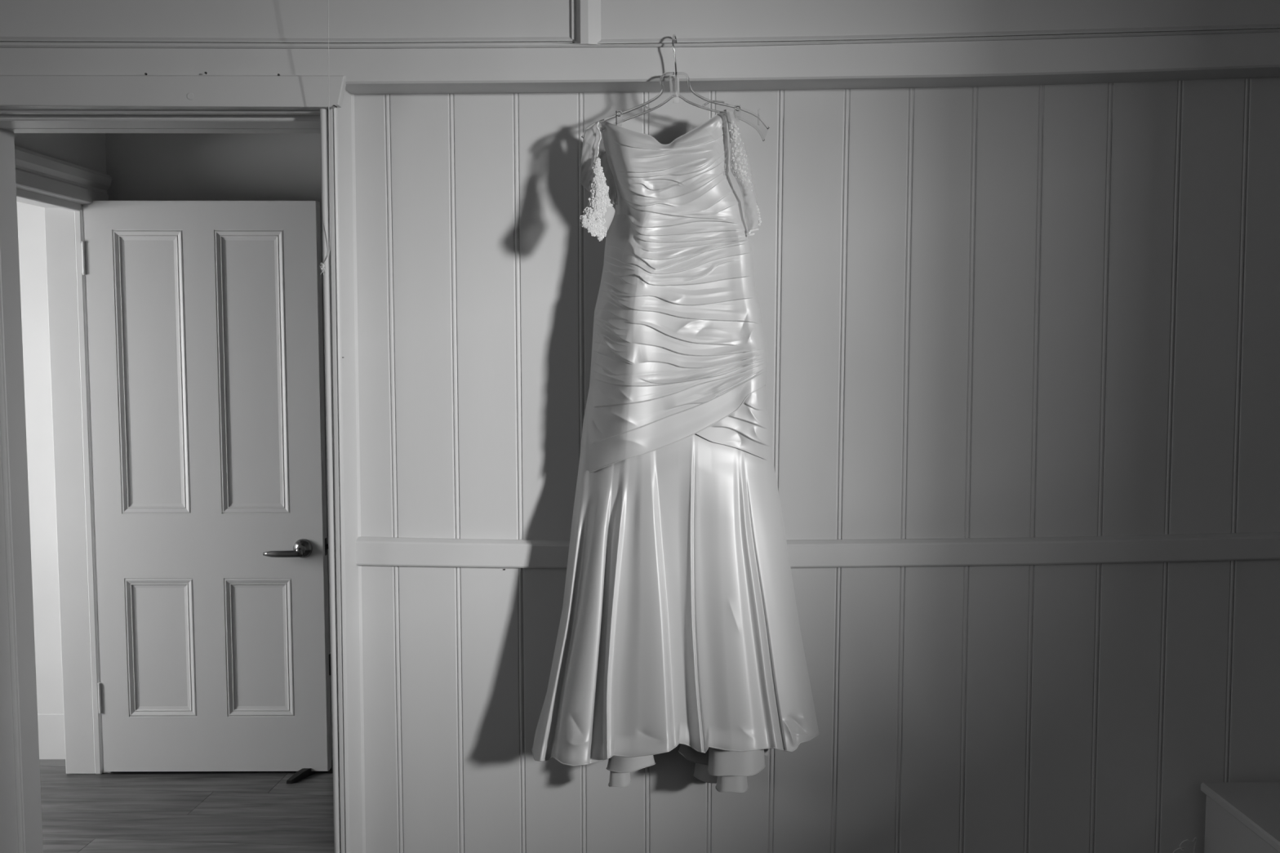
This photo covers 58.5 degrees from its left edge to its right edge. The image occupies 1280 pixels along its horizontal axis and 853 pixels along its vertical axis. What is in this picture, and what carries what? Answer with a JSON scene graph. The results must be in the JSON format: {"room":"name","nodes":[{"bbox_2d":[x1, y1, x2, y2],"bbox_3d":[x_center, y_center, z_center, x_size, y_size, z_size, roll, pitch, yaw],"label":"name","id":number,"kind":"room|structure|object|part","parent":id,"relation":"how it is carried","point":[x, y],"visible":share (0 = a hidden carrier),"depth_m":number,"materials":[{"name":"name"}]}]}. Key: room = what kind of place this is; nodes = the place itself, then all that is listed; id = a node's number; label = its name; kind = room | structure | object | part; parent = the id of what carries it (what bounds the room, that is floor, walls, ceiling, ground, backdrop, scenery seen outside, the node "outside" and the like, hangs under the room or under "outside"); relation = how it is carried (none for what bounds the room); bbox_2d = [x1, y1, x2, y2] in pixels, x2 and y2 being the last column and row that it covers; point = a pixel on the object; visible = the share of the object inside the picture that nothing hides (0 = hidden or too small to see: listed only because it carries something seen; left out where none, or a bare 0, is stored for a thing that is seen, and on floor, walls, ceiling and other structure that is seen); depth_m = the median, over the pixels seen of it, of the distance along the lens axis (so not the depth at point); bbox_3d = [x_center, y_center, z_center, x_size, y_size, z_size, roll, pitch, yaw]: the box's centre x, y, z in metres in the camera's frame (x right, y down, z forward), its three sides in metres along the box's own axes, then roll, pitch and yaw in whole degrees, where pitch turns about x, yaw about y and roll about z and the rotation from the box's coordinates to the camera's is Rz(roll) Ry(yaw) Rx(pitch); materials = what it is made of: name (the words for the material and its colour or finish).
{"room":"bedroom","nodes":[
{"label":"bedroom","id":0,"kind":"room"},
{"bbox_2d":[13,133,106,193],"bbox_3d":[-1.953,-0.216,3.329,0.145,3.000,1.520,0,4,0],"label":"wall","id":1,"kind":"structure","parent":0,"point":[87,150],"depth_m":3.79,"materials":[{"name":"grey paint"}]},
{"bbox_2d":[14,145,111,774],"bbox_3d":[-1.939,0.220,3.445,0.184,2.112,1.285,0,4,0],"label":"trim","id":2,"kind":"structure","parent":1,"relation":"attached to","point":[62,188],"depth_m":3.96,"materials":[{"name":"white paint"}]},
{"bbox_3d":[-1.879,-0.777,3.380,0.064,0.114,1.265,0,4,0],"label":"head casing","id":3,"kind":"part","parent":2,"relation":"part of","materials":[{"name":"white paint"}]},
{"bbox_2d":[79,200,332,772],"bbox_3d":[-1.504,0.226,3.960,0.822,1.995,0.099,0,4,0],"label":"door","id":4,"kind":"structure","parent":1,"relation":"in","point":[205,317],"depth_m":3.97,"materials":[{"name":"white paint"}]},
{"bbox_3d":[-1.681,-0.184,3.940,0.240,0.979,0.010,0,4,0],"label":"panel moulding","id":5,"kind":"part","parent":4,"relation":"part of","materials":[{"name":"white paint"}]},
{"bbox_3d":[-1.681,-0.186,3.957,0.170,0.909,0.024,0,4,0],"label":"panel","id":6,"kind":"part","parent":4,"relation":"part of","materials":[{"name":"white paint"}]},
{"bbox_3d":[-1.681,0.777,4.012,0.240,0.495,0.010,0,4,0],"label":"panel moulding","id":7,"kind":"part","parent":4,"relation":"part of","materials":[{"name":"white paint"}]},
{"bbox_3d":[-1.681,0.776,4.029,0.170,0.425,0.024,0,4,0],"label":"panel","id":8,"kind":"part","parent":4,"relation":"part of","materials":[{"name":"white paint"}]},
{"bbox_3d":[-1.335,-0.184,3.942,0.238,0.979,0.010,0,4,0],"label":"panel moulding","id":9,"kind":"part","parent":4,"relation":"part of","materials":[{"name":"white paint"}]},
{"bbox_3d":[-1.336,-0.186,3.959,0.168,0.909,0.024,0,4,0],"label":"panel","id":10,"kind":"part","parent":4,"relation":"part of","materials":[{"name":"white paint"}]},
{"bbox_3d":[-1.335,0.777,4.015,0.238,0.495,0.010,0,4,0],"label":"panel moulding","id":11,"kind":"part","parent":4,"relation":"part of","materials":[{"name":"white paint"}]},
{"bbox_3d":[-1.336,0.775,4.032,0.168,0.425,0.024,0,4,0],"label":"panel","id":12,"kind":"part","parent":4,"relation":"part of","materials":[{"name":"white paint"}]},
{"bbox_3d":[-1.231,0.439,3.939,0.138,0.025,0.021,0,4,0],"label":"lever","id":13,"kind":"part","parent":4,"relation":"part of","materials":[{"name":"grey metal"}]},
{"bbox_3d":[-1.174,0.427,3.959,0.067,0.067,0.054,0,4,0],"label":"handle","id":14,"kind":"part","parent":4,"relation":"part of","materials":[{"name":"grey metal"}]},
{"bbox_3d":[-1.102,0.421,4.008,0.002,0.060,0.022,0,4,0],"label":"latch plate","id":15,"kind":"part","parent":4,"relation":"part of","materials":[{"name":"grey metal"}]},
{"bbox_2d":[17,133,331,721],"bbox_3d":[-0.531,-0.278,4.147,3.401,3.000,0.100,0,4,0],"label":"wall","id":16,"kind":"structure","parent":0,"point":[141,166],"depth_m":4.05,"materials":[{"name":"grey paint"}]},
{"bbox_2d":[330,721,332,759],"bbox_3d":[-0.393,1.152,4.197,2.926,0.140,0.018,0,4,0],"label":"baseboard","id":17,"kind":"structure","parent":16,"relation":"attached to","point":[331,722],"depth_m":4.18,"materials":[{"name":"white paint"}]},
{"bbox_2d":[39,759,334,852],"bbox_3d":[-1.974,1.286,3.753,6.506,0.060,2.380,0,4,0],"label":"floor","id":18,"kind":"structure","parent":0,"point":[115,811],"depth_m":3.72,"materials":[{"name":"grey laminate"}]},
{"bbox_2d":[286,768,315,783],"bbox_3d":[-1.193,1.223,4.014,0.026,0.026,0.123,2,5,28],"label":"wedge","id":19,"kind":"object","parent":18,"relation":"on","point":[303,773],"visible":1,"depth_m":4.00,"materials":[{"name":"black rubber"}]},
{"bbox_2d":[354,41,1279,852],"bbox_3d":[-0.193,-0.227,2.469,5.450,3.150,0.220,0,4,0],"label":"wall","id":20,"kind":"structure","parent":0,"point":[1028,310],"depth_m":2.46,"materials":[{"name":"white paint"}]},
{"bbox_2d":[0,128,43,852],"bbox_3d":[-1.404,0.337,2.493,0.044,2.023,0.234,0,4,0],"label":"trim","id":21,"kind":"structure","parent":20,"relation":"attached to","point":[20,806],"depth_m":2.53,"materials":[{"name":"white paint"}]},
{"bbox_2d":[0,106,339,133],"bbox_3d":[-1.016,-0.668,2.418,0.810,0.059,0.234,0,4,0],"label":"trim","id":22,"kind":"structure","parent":20,"relation":"attached to","point":[15,120],"depth_m":2.37,"materials":[{"name":"white paint"}]},
{"bbox_2d":[0,71,346,109],"bbox_3d":[-1.011,-0.675,2.296,0.840,0.069,0.026,0,4,0],"label":"trim","id":23,"kind":"structure","parent":20,"relation":"attached to","point":[278,91],"depth_m":2.29,"materials":[{"name":"white paint"}]},
{"bbox_2d":[319,0,330,275],"bbox_3d":[-0.611,-0.603,2.244,0.021,0.600,0.143,-2,5,-27],"label":"pull cord","id":24,"kind":"object","parent":20,"relation":"hanging from","point":[322,265],"visible":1,"depth_m":2.26,"materials":[{"name":"white fabric"}]},
{"bbox_3d":[-0.610,-0.612,2.242,0.015,0.581,0.140,-2,5,-24],"label":"cord","id":25,"kind":"part","parent":24,"relation":"part of","materials":[{"name":"white fabric"}]},
{"bbox_2d":[320,89,365,852],"bbox_3d":[-0.622,0.321,2.484,0.050,2.055,0.247,0,4,4],"label":"trim","id":26,"kind":"structure","parent":20,"relation":"attached to","point":[340,280],"depth_m":2.39,"materials":[{"name":"white paint"}]},
{"bbox_3d":[-0.650,0.500,2.407,0.005,0.044,0.018,0,4,0],"label":"strike plate","id":27,"kind":"part","parent":26,"relation":"part of","materials":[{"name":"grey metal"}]},
{"bbox_2d":[0,0,1279,93],"bbox_3d":[0.132,-1.241,2.310,3.103,1.104,0.109,0,4,0],"label":"trim","id":28,"kind":"structure","parent":20,"relation":"attached to","point":[380,46],"depth_m":2.30,"materials":[{"name":"white paint"}]},
{"bbox_3d":[-0.778,-1.281,2.281,1.283,1.019,0.030,0,4,0],"label":"panel","id":29,"kind":"part","parent":28,"relation":"part of","materials":[{"name":"white paint"}]},
{"bbox_3d":[0.799,-1.281,2.293,1.769,1.020,0.030,0,4,0],"label":"panel","id":30,"kind":"part","parent":28,"relation":"part of","materials":[{"name":"white paint"}]},
{"bbox_2d":[581,34,769,144],"bbox_3d":[0.071,-0.676,2.290,0.376,0.222,0.044,0,4,0],"label":"hanger","id":31,"kind":"object","parent":20,"relation":"hanging from","point":[736,116],"visible":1,"depth_m":2.28,"materials":[{"name":"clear plastic"}]},
{"bbox_2d":[531,109,819,793],"bbox_3d":[0.082,0.063,2.318,0.602,1.407,0.238,-1,4,-8],"label":"dress","id":32,"kind":"object","parent":31,"relation":"hanging from","point":[679,624],"visible":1,"depth_m":2.28,"materials":[{"name":"white satin"},{"name":"pearl beads"}]},
{"bbox_3d":[-0.106,-0.007,2.358,0.022,0.197,0.063,-2,5,-26],"label":"panel","id":33,"kind":"part","parent":32,"relation":"part of","materials":[{"name":"grey fabric"}]},
{"bbox_3d":[-0.083,-0.565,2.268,0.013,0.080,0.004,0,4,0],"label":"shoulder trim","id":34,"kind":"part","parent":32,"relation":"part of","materials":[{"name":"white fabric"}]},
{"bbox_3d":[0.229,-0.415,2.277,0.028,0.071,0.010,0,4,0],"label":"cuff trim","id":35,"kind":"part","parent":32,"relation":"part of","materials":[{"name":"white fabric"}]},
{"bbox_2d":[355,532,1279,570],"bbox_3d":[0.592,0.267,2.470,2.404,0.090,0.022,0,4,0],"label":"trim","id":36,"kind":"structure","parent":20,"relation":"attached to","point":[370,551],"depth_m":2.46,"materials":[{"name":"white paint"}]},
{"bbox_3d":[-0.174,1.566,-0.023,5.450,0.050,5.220,0,4,0],"label":"floor","id":37,"kind":"structure","parent":0,"visible":0},
{"bbox_2d":[1173,837,1196,852],"bbox_3d":[1.167,1.118,2.490,0.114,0.458,0.038,-1,5,-18],"label":"power flex","id":38,"kind":"object","parent":37,"relation":"on","point":[1180,848],"visible":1,"depth_m":2.48,"materials":[{"name":"white plastic"}]},
{"bbox_2d":[1200,782,1279,852],"bbox_3d":[1.704,1.083,2.265,0.950,0.570,0.531,0,4,0],"label":"dresser","id":39,"kind":"object","parent":37,"relation":"on","point":[1241,817],"visible":1,"depth_m":2.40,"materials":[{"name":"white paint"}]},
{"bbox_3d":[-3.621,-0.278,4.148,3.219,3.000,0.101,0,4,0],"label":"wall","id":40,"kind":"structure","parent":0,"visible":0},
{"bbox_2d":[37,714,65,759],"bbox_3d":[-3.626,1.122,4.191,3.209,0.202,0.027,0,4,0],"label":"baseboard","id":41,"kind":"structure","parent":40,"relation":"attached to","point":[51,726],"depth_m":4.19,"materials":[{"name":"white paint"}]}
]}

